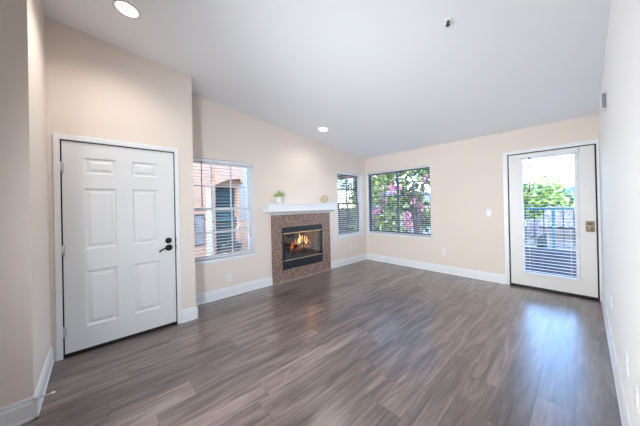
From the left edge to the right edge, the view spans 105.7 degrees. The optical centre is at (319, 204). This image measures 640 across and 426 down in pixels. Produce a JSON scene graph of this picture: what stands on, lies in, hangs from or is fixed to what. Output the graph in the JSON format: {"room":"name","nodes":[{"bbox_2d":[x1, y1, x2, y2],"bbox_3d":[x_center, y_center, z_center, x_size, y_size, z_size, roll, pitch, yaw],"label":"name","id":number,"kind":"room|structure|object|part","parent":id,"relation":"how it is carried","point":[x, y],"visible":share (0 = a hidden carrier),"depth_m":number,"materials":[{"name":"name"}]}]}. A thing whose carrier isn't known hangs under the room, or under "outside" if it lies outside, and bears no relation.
{"room":"living room","nodes":[
{"label":"living room","id":0,"kind":"room"},
{"bbox_2d":[0,0,37,406],"bbox_3d":[-2.280,-0.197,1.421,0.773,3.251,0.160,-1,0,-43],"label":"wall","id":1,"kind":"structure","parent":0,"point":[18,291],"depth_m":1.58,"materials":[{"name":"beige paint"}]},
{"bbox_2d":[0,394,38,425],"bbox_3d":[-2.178,1.352,1.356,0.793,0.148,0.020,-1,0,-43],"label":"baseboard","id":2,"kind":"structure","parent":1,"relation":"attached to","point":[20,412],"depth_m":1.56,"materials":[{"name":"white"}]},
{"bbox_2d":[31,0,50,381],"bbox_3d":[-2.376,-0.147,1.980,0.160,3.158,0.795,-1,0,-43],"label":"wall","id":3,"kind":"structure","parent":0,"point":[38,17],"depth_m":1.94,"materials":[{"name":"beige paint"}]},
{"bbox_2d":[33,346,53,418],"bbox_3d":[-2.163,1.354,1.910,0.020,0.148,0.815,-1,0,-43],"label":"baseboard","id":4,"kind":"structure","parent":3,"relation":"attached to","point":[41,388],"depth_m":1.84,"materials":[{"name":"white wood"}]},
{"bbox_2d":[36,391,54,399],"bbox_3d":[-1.856,1.290,1.644,0.086,0.021,0.022,-1,0,-43],"label":"door stop","id":5,"kind":"object","parent":4,"relation":"attached to","point":[52,392],"visible":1,"depth_m":1.64,"materials":[{"name":"white metal"}]},
{"bbox_2d":[45,17,195,361],"bbox_3d":[-2.083,-0.152,2.680,1.220,3.160,0.160,-1,0,-43],"label":"wall","id":6,"kind":"structure","parent":0,"point":[96,88],"depth_m":2.55,"materials":[{"name":"beige paint"}]},
{"bbox_2d":[52,133,181,360],"bbox_3d":[-2.062,0.377,2.575,1.024,2.102,0.024,-1,0,-43],"label":"trim","id":7,"kind":"structure","parent":6,"relation":"attached to","point":[56,137],"depth_m":2.25,"materials":[{"name":"white wood"}]},
{"bbox_2d":[60,139,177,358],"bbox_3d":[-2.101,0.404,2.615,0.944,2.050,0.212,-1,0,-43],"label":"door","id":8,"kind":"structure","parent":6,"relation":"in","point":[118,224],"depth_m":2.53,"materials":[{"name":"white paint"}]},
{"bbox_3d":[-1.781,0.503,2.803,0.145,0.076,0.058,-1,0,-43],"label":"lever handle","id":9,"kind":"part","parent":8,"relation":"part of","materials":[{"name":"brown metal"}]},
{"bbox_2d":[182,306,197,322],"bbox_3d":[-1.593,1.345,2.974,0.180,0.148,0.020,-1,0,-43],"label":"baseboard","id":10,"kind":"structure","parent":6,"relation":"attached to","point":[189,314],"depth_m":2.96,"materials":[{"name":"white wood"}]},
{"bbox_2d":[192,94,366,294],"bbox_3d":[-0.416,-0.108,4.804,4.108,3.016,0.160,-1,0,-43],"label":"wall","id":11,"kind":"structure","parent":0,"point":[305,169],"depth_m":4.21,"materials":[{"name":"beige paint"}]},
{"bbox_2d":[193,157,255,264],"bbox_3d":[-1.507,0.081,3.779,0.989,1.538,0.177,-1,0,-43],"label":"window","id":12,"kind":"structure","parent":11,"relation":"in","point":[249,172],"depth_m":3.92,"materials":[{"name":"white plastic"}]},
{"bbox_3d":[-1.561,-0.287,3.830,0.905,0.740,0.026,-1,0,-43],"label":"sash","id":13,"kind":"part","parent":12,"relation":"part of","materials":[{"name":"glass"}]},
{"bbox_3d":[-1.526,0.417,3.807,0.905,0.750,0.026,-1,0,-43],"label":"sash","id":14,"kind":"part","parent":12,"relation":"part of","materials":[{"name":"white plastic"}]},
{"bbox_2d":[193,157,252,260],"bbox_3d":[-1.492,0.058,3.761,0.949,1.480,0.070,-1,0,-43],"label":"window blind","id":15,"kind":"object","parent":12,"relation":"attached to","point":[201,160],"visible":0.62,"depth_m":3.72,"materials":[{"name":"white plastic"}]},
{"bbox_3d":[-1.482,0.789,3.766,0.945,0.016,0.044,-1,0,-43],"label":"rail","id":16,"kind":"part","parent":15,"relation":"part of","materials":[{"name":"white plastic"}]},
{"bbox_3d":[-1.467,0.829,3.750,0.989,0.040,0.107,-1,0,-43],"label":"sill","id":17,"kind":"part","parent":12,"relation":"part of","materials":[{"name":"white"}]},
{"bbox_2d":[227,274,231,281],"bbox_3d":[-1.405,1.128,3.752,0.072,0.116,0.008,-1,0,-43],"label":"wall outlet","id":18,"kind":"object","parent":11,"relation":"attached to","point":[228,275],"visible":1,"depth_m":3.74,"materials":[{"name":"white plastic"}]},
{"bbox_2d":[196,276,272,305],"bbox_3d":[-1.336,1.343,3.803,1.359,0.148,0.020,-1,0,-43],"label":"baseboard","id":19,"kind":"structure","parent":11,"relation":"attached to","point":[207,297],"depth_m":3.77,"materials":[{"name":"white wood"}]},
{"bbox_2d":[331,253,366,268],"bbox_3d":[0.704,1.305,5.679,1.313,0.148,0.020,-1,0,-43],"label":"baseboard","id":20,"kind":"structure","parent":11,"relation":"attached to","point":[334,264],"depth_m":5.63,"materials":[{"name":"white wood"}]},
{"bbox_2d":[337,171,363,237],"bbox_3d":[0.678,-0.007,5.789,0.909,1.495,0.177,-1,0,-43],"label":"window","id":21,"kind":"structure","parent":11,"relation":"in","point":[349,203],"depth_m":5.89,"materials":[{"name":"white plastic"}]},
{"bbox_3d":[0.624,-0.367,5.840,0.781,0.656,0.003,-1,0,-43],"label":"glass pane","id":22,"kind":"part","parent":21,"relation":"part of","materials":[{"name":"clear glass"}]},
{"bbox_3d":[0.624,-0.364,5.841,0.825,0.718,0.026,-1,0,-43],"label":"sash","id":23,"kind":"part","parent":21,"relation":"part of","materials":[{"name":"glass"}]},
{"bbox_3d":[0.659,0.326,5.817,0.781,0.656,0.003,-1,0,-43],"label":"glass pane","id":24,"kind":"part","parent":21,"relation":"part of","materials":[{"name":"clear glass"}]},
{"bbox_3d":[0.658,0.318,5.817,0.825,0.728,0.026,-1,0,-43],"label":"sash","id":25,"kind":"part","parent":21,"relation":"part of","materials":[{"name":"grey metal"}]},
{"bbox_2d":[337,172,360,234],"bbox_3d":[0.693,-0.031,5.772,0.869,1.437,0.070,-1,0,-43],"label":"window blind","id":26,"kind":"object","parent":21,"relation":"attached to","point":[340,173],"visible":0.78,"depth_m":5.77,"materials":[{"name":"white plastic"}]},
{"bbox_3d":[0.717,0.719,5.761,0.909,0.040,0.107,-1,0,-43],"label":"sill","id":27,"kind":"part","parent":21,"relation":"part of","materials":[{"name":"white"}]},
{"bbox_3d":[0.641,-0.021,5.829,0.885,1.467,0.070,-1,0,-43],"label":"frame","id":28,"kind":"part","parent":21,"relation":"part of","materials":[{"name":"white plastic"}]},
{"bbox_2d":[19,259,621,425],"bbox_3d":[0.266,1.438,2.650,6.540,0.120,4.310,-1,0,-43],"label":"floor","id":29,"kind":"structure","parent":0,"point":[367,342],"depth_m":2.11,"materials":[{"name":"grey wood"}]},
{"bbox_2d":[263,203,336,284],"bbox_3d":[-0.495,0.690,4.887,1.680,1.425,0.783,-1,0,-43],"label":"fireplace","id":30,"kind":"object","parent":29,"relation":"on","point":[288,220],"depth_m":4.70,"materials":[{"name":"brown stone"}]},
{"bbox_2d":[274,191,285,203],"bbox_3d":[-0.723,-0.138,4.295,0.226,0.236,0.265,-1,0,18],"label":"potted plant","id":31,"kind":"object","parent":30,"relation":"on","point":[279,196],"visible":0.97,"depth_m":4.24,"materials":[{"name":"white ceramic"}]},
{"bbox_3d":[-0.720,-0.079,4.286,0.124,0.117,0.124,-1,0,-43],"label":"pot","id":32,"kind":"part","parent":31,"relation":"part of","materials":[{"name":"white ceramic"}]},
{"bbox_3d":[-0.497,0.776,4.574,0.467,0.476,0.008,-1,0,-43],"label":"glass door","id":33,"kind":"part","parent":30,"relation":"part of","materials":[{"name":"clear glass"}]},
{"bbox_2d":[286,244,308,250],"bbox_3d":[-0.446,0.886,5.016,0.539,0.109,0.112,-1,0,-43],"label":"log","id":34,"kind":"object","parent":30,"relation":"on","point":[289,247],"visible":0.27,"depth_m":4.86,"materials":[{"name":"brown wood"}]},
{"bbox_2d":[290,234,309,252],"bbox_3d":[-0.393,0.770,4.967,0.575,0.369,0.217,-1,0,-43],"label":"fire","id":35,"kind":"object","parent":34,"relation":"on","point":[299,238],"visible":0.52,"depth_m":4.94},
{"bbox_2d":[263,203,336,211],"bbox_3d":[-0.306,0.042,4.668,1.680,0.140,0.182,-1,0,-43],"label":"mantel shelf","id":36,"kind":"object","parent":30,"relation":"attached to","point":[283,207],"depth_m":4.51,"materials":[{"name":"white wood"}]},
{"bbox_3d":[-0.400,0.947,4.976,0.520,0.136,0.279,-1,0,-43],"label":"fire grate","id":37,"kind":"part","parent":30,"relation":"part of","materials":[{"name":"black metal"}]},
{"bbox_3d":[-0.300,0.143,4.710,1.612,0.064,0.126,-1,0,-43],"label":"crown molding","id":38,"kind":"part","parent":30,"relation":"part of","materials":[{"name":"white wood"}]},
{"bbox_2d":[291,245,313,252],"bbox_3d":[-0.350,0.887,4.915,0.537,0.101,0.104,-1,0,-43],"label":"log","id":39,"kind":"object","parent":30,"relation":"on","point":[309,246],"visible":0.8,"depth_m":4.85,"materials":[{"name":"brown wood"}]},
{"bbox_3d":[-0.341,0.796,4.754,0.998,0.775,0.084,-1,0,-43],"label":"insert frame","id":40,"kind":"part","parent":30,"relation":"part of","materials":[{"name":"black metal"}]},
{"bbox_3d":[-0.149,0.770,4.894,0.467,0.476,0.008,-1,0,-43],"label":"glass door","id":41,"kind":"part","parent":30,"relation":"part of","materials":[{"name":"clear glass"}]},
{"bbox_3d":[-0.149,0.770,4.894,0.447,0.476,0.004,-1,0,-43],"label":"glass pane","id":42,"kind":"part","parent":30,"relation":"part of","materials":[{"name":"clear glass"}]},
{"bbox_2d":[41,0,610,158],"bbox_3d":[0.209,-1.575,2.667,6.560,0.913,4.310,-1,0,-43],"label":"ceiling","id":43,"kind":"structure","parent":0,"point":[383,77],"depth_m":2.48,"materials":[{"name":"white paint"}]},
{"bbox_2d":[112,0,140,18],"bbox_3d":[-1.653,-1.674,2.077,0.199,0.033,0.200,-1,0,-43],"label":"recessed light","id":44,"kind":"object","parent":43,"relation":"in","point":[124,7],"visible":1,"depth_m":2.07,"materials":[{"name":"white plastic"}]},
{"bbox_2d":[318,127,327,131],"bbox_3d":[0.055,-1.369,4.405,0.199,0.033,0.200,-1,0,-43],"label":"recessed light","id":45,"kind":"object","parent":43,"relation":"in","point":[323,129],"visible":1,"depth_m":4.39,"materials":[{"name":"white plastic"}]},
{"bbox_2d":[444,17,451,26],"bbox_3d":[1.045,-1.487,1.980,0.062,0.053,0.062,-1,0,-43],"label":"sprinkler","id":46,"kind":"object","parent":43,"relation":"attached to","point":[447,20],"visible":1,"depth_m":1.97,"materials":[{"name":"white metal"}]},
{"bbox_3d":[1.045,-1.505,1.980,0.062,0.016,0.062,-1,0,-43],"label":"plate","id":47,"kind":"part","parent":46,"relation":"part of","materials":[{"name":"white plastic"}]},
{"bbox_2d":[372,183,574,218],"bbox_3d":[57.304,-2.514,59.527,25.000,12.130,110.000,-1,0,-43],"label":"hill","id":48,"kind":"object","parent":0,"point":[571,189],"visible":0.01,"depth_m":60.28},
{"bbox_2d":[365,114,602,277],"bbox_3d":[2.530,0.071,4.757,0.160,2.532,4.210,-1,0,-43],"label":"wall","id":49,"kind":"structure","parent":0,"point":[466,176],"depth_m":4.45,"materials":[{"name":"beige paint"}]},
{"bbox_2d":[366,165,431,238],"bbox_3d":[1.766,-0.046,5.566,0.177,1.516,1.602,-1,0,-43],"label":"window","id":50,"kind":"structure","parent":49,"relation":"in","point":[369,180],"depth_m":5.60,"materials":[{"name":"grey metal"}]},
{"bbox_3d":[1.567,-0.055,5.883,0.026,1.428,0.781,-1,0,-43],"label":"fixed sash","id":51,"kind":"part","parent":50,"relation":"part of","materials":[{"name":"glass"}]},
{"bbox_3d":[1.805,-0.061,5.602,0.070,1.488,1.578,-1,0,-43],"label":"frame","id":52,"kind":"part","parent":50,"relation":"part of","materials":[{"name":"grey metal"}]},
{"bbox_2d":[367,165,430,235],"bbox_3d":[1.754,-0.069,5.555,0.042,1.458,1.562,-1,0,-43],"label":"window blind","id":53,"kind":"object","parent":50,"relation":"attached to","point":[428,165],"visible":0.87,"depth_m":5.49,"materials":[{"name":"white plastic"}]},
{"bbox_3d":[1.770,0.652,5.553,0.032,0.016,1.558,-1,0,-43],"label":"rail","id":54,"kind":"part","parent":53,"relation":"part of","materials":[{"name":"white plastic"}]},
{"bbox_3d":[1.756,0.692,5.539,0.107,0.040,1.602,-1,0,-43],"label":"sill","id":55,"kind":"part","parent":50,"relation":"part of","materials":[{"name":"white"}]},
{"bbox_3d":[2.046,-0.067,5.320,0.026,1.428,0.777,-1,0,-43],"label":"sliding sash","id":56,"kind":"part","parent":50,"relation":"part of","materials":[{"name":"glass"}]},
{"bbox_2d":[367,253,504,283],"bbox_3d":[2.131,1.273,5.082,0.020,0.148,2.831,-1,0,-43],"label":"baseboard","id":57,"kind":"structure","parent":49,"relation":"attached to","point":[492,277],"depth_m":4.76,"materials":[{"name":"white wood"}]},
{"bbox_2d":[486,209,491,215],"bbox_3d":[2.926,0.139,4.202,0.010,0.116,0.072,-1,0,-43],"label":"light switch","id":58,"kind":"object","parent":49,"relation":"attached to","point":[488,211],"visible":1,"depth_m":4.20,"materials":[{"name":"white plastic"}]},
{"bbox_2d":[502,139,602,300],"bbox_3d":[3.428,0.216,3.658,0.020,2.196,1.059,-1,0,-43],"label":"trim","id":59,"kind":"structure","parent":49,"relation":"attached to","point":[504,154],"depth_m":3.79,"materials":[{"name":"white wood"}]},
{"bbox_2d":[507,144,599,300],"bbox_3d":[3.488,0.242,3.689,0.200,2.141,0.977,-1,0,-43],"label":"door","id":60,"kind":"structure","parent":49,"relation":"in","point":[586,208],"depth_m":3.44,"materials":[{"name":"white paint"}]},
{"bbox_2d":[520,148,580,280],"bbox_3d":[3.419,0.139,3.631,0.062,1.854,0.636,-1,0,-43],"label":"window blind","id":61,"kind":"object","parent":60,"relation":"attached to","point":[528,156],"visible":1,"depth_m":3.62,"materials":[{"name":"white plastic"}]},
{"bbox_3d":[3.444,1.058,3.633,0.034,0.016,0.632,-1,0,-43],"label":"rail","id":62,"kind":"part","parent":61,"relation":"part of","materials":[{"name":"white plastic"}]},
{"bbox_2d":[598,0,639,425],"bbox_3d":[1.589,-0.281,1.149,6.101,3.251,0.160,-1,0,-43],"label":"wall","id":63,"kind":"structure","parent":0,"point":[619,124],"depth_m":1.41,"materials":[{"name":"white paint"}]},
{"bbox_2d":[601,92,606,110],"bbox_3d":[2.594,-0.941,2.217,0.096,0.145,0.030,-1,0,-43],"label":"wall sensor","id":64,"kind":"object","parent":63,"relation":"attached to","point":[603,95],"visible":0.99,"depth_m":2.19,"materials":[{"name":"white plastic"}]},
{"bbox_2d":[601,291,630,425],"bbox_3d":[1.561,1.272,1.210,6.101,0.148,0.020,-1,0,-43],"label":"baseboard","id":65,"kind":"structure","parent":63,"relation":"attached to","point":[624,414],"depth_m":1.79,"materials":[{"name":"white wood"}]},
{"bbox_2d":[626,351,628,376],"bbox_3d":[1.733,0.898,1.369,0.072,0.116,0.008,-1,0,-43],"label":"wall outlet","id":66,"kind":"object","parent":63,"relation":"attached to","point":[627,356],"visible":1,"depth_m":1.35,"materials":[{"name":"white plastic"}]},
{"bbox_2d":[634,381,638,413],"bbox_3d":[1.468,0.892,1.125,0.072,0.116,0.008,-1,0,-43],"label":"wall outlet","id":67,"kind":"object","parent":63,"relation":"attached to","point":[636,389],"visible":1,"depth_m":1.11,"materials":[{"name":"white plastic"}]},
{"label":"outside","id":68,"kind":"structure","parent":0,"visible":0},
{"bbox_2d":[392,218,547,241],"bbox_3d":[25.857,4.103,23.675,110.000,0.200,120.000,-1,0,-43],"label":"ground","id":69,"kind":"structure","parent":68,"point":[407,218],"depth_m":38.55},
{"bbox_2d":[193,162,247,256],"bbox_3d":[-4.004,0.861,5.877,10.000,7.600,1.900,-1,0,-43],"label":"stucco building","id":70,"kind":"structure","parent":69,"relation":"on","point":[220,195],"depth_m":6.55,"materials":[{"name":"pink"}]},
{"bbox_3d":[-2.924,0.842,7.060,0.610,0.960,0.020,-1,0,-43],"label":"door","id":71,"kind":"part","parent":70,"relation":"part of","materials":[{"name":"teal"}]},
{"bbox_3d":[-2.741,-0.083,6.842,0.610,0.880,0.020,-1,0,-43],"label":"door shadow panel","id":72,"kind":"part","parent":70,"relation":"part of","materials":[{"name":"teal glass"}]},
{"bbox_2d":[215,187,234,215],"bbox_3d":[-2.701,-0.092,6.798,0.590,0.815,0.060,-1,0,-43],"label":"window","id":73,"kind":"structure","parent":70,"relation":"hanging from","point":[222,194],"depth_m":6.83,"materials":[{"name":"glass"}]},
{"bbox_2d":[220,240,242,252],"bbox_3d":[-2.336,1.124,6.430,0.630,0.406,0.412,-1,0,-43],"label":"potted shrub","id":74,"kind":"object","parent":70,"relation":"on","point":[228,244],"visible":0.62,"depth_m":6.33,"materials":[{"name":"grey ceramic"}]},
{"bbox_2d":[372,183,393,222],"bbox_3d":[2.557,0.112,17.631,5.329,8.741,4.371,-1,0,-43],"label":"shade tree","id":75,"kind":"object","parent":69,"relation":"on","point":[372,183],"visible":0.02,"depth_m":17.10,"materials":[{"name":"green plant"}]},
{"bbox_2d":[372,173,408,231],"bbox_3d":[2.321,1.395,8.803,2.140,6.323,2.293,-1,0,-43],"label":"bougainvillea","id":76,"kind":"object","parent":69,"relation":"on","point":[389,177],"visible":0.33,"depth_m":8.55,"materials":[{"name":"green plant"}]},
{"bbox_2d":[386,169,430,233],"bbox_3d":[3.368,1.256,7.743,2.172,6.550,2.337,-1,0,-43],"label":"bougainvillea","id":77,"kind":"object","parent":69,"relation":"on","point":[419,200],"visible":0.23,"depth_m":7.68,"materials":[{"name":"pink plant"}]},
{"bbox_2d":[524,218,547,247],"bbox_3d":[11.075,2.612,15.045,5.400,3.595,4.350,-1,0,-43],"label":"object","id":78,"kind":"structure","parent":69,"relation":"on","point":[531,221],"depth_m":12.73,"materials":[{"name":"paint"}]},
{"bbox_2d":[523,175,573,218],"bbox_3d":[13.500,1.091,16.348,3.716,6.505,5.052,-1,0,-43],"label":"leafy tree","id":79,"kind":"object","parent":69,"relation":"on","point":[547,196],"visible":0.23,"depth_m":15.08,"materials":[{"name":"green plant"}]},
{"bbox_2d":[526,189,574,218],"bbox_3d":[16.063,1.563,15.390,3.264,5.451,4.601,-1,0,-43],"label":"leafy tree","id":80,"kind":"object","parent":69,"relation":"on","point":[571,203],"visible":0.04,"depth_m":15.33,"materials":[{"name":"green plant"}]},
{"bbox_2d":[537,206,575,249],"bbox_3d":[14.761,2.149,9.478,7.500,4.325,8.650,-1,0,-43],"label":"house","id":81,"kind":"structure","parent":69,"relation":"on","point":[568,225],"depth_m":10.10,"materials":[{"name":"paint"}]},
{"bbox_3d":[4.156,1.395,3.992,1.153,0.070,3.500,-1,0,-43],"label":"deck","id":82,"kind":"object","parent":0,"visible":0},
{"bbox_2d":[525,247,576,277],"bbox_3d":[4.723,1.138,4.519,0.160,0.562,3.500,-1,0,-43],"label":"wall","id":83,"kind":"structure","parent":82,"relation":"on","point":[533,250],"depth_m":4.69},
{"bbox_2d":[524,207,575,248],"bbox_3d":[4.709,0.452,4.522,0.050,0.811,3.460,-1,0,-43],"label":"balcony railing","id":84,"kind":"object","parent":83,"relation":"on","point":[530,208],"visible":0.26,"depth_m":4.70,"materials":[{"name":"metal"}]},
{"bbox_3d":[4.700,0.068,4.523,0.050,0.043,3.460,-1,0,-43],"label":"rail","id":85,"kind":"part","parent":84,"relation":"part of","materials":[{"name":"grey metal"}]},
{"bbox_3d":[4.716,0.789,4.521,0.030,0.030,3.460,-1,0,-43],"label":"rail","id":86,"kind":"part","parent":84,"relation":"part of","materials":[{"name":"teal metal"}]},
{"bbox_3d":[4.537,0.477,4.709,0.044,0.769,0.044,-1,0,-43],"label":"post","id":87,"kind":"part","parent":84,"relation":"part of","materials":[{"name":"blue metal"}]}
]}

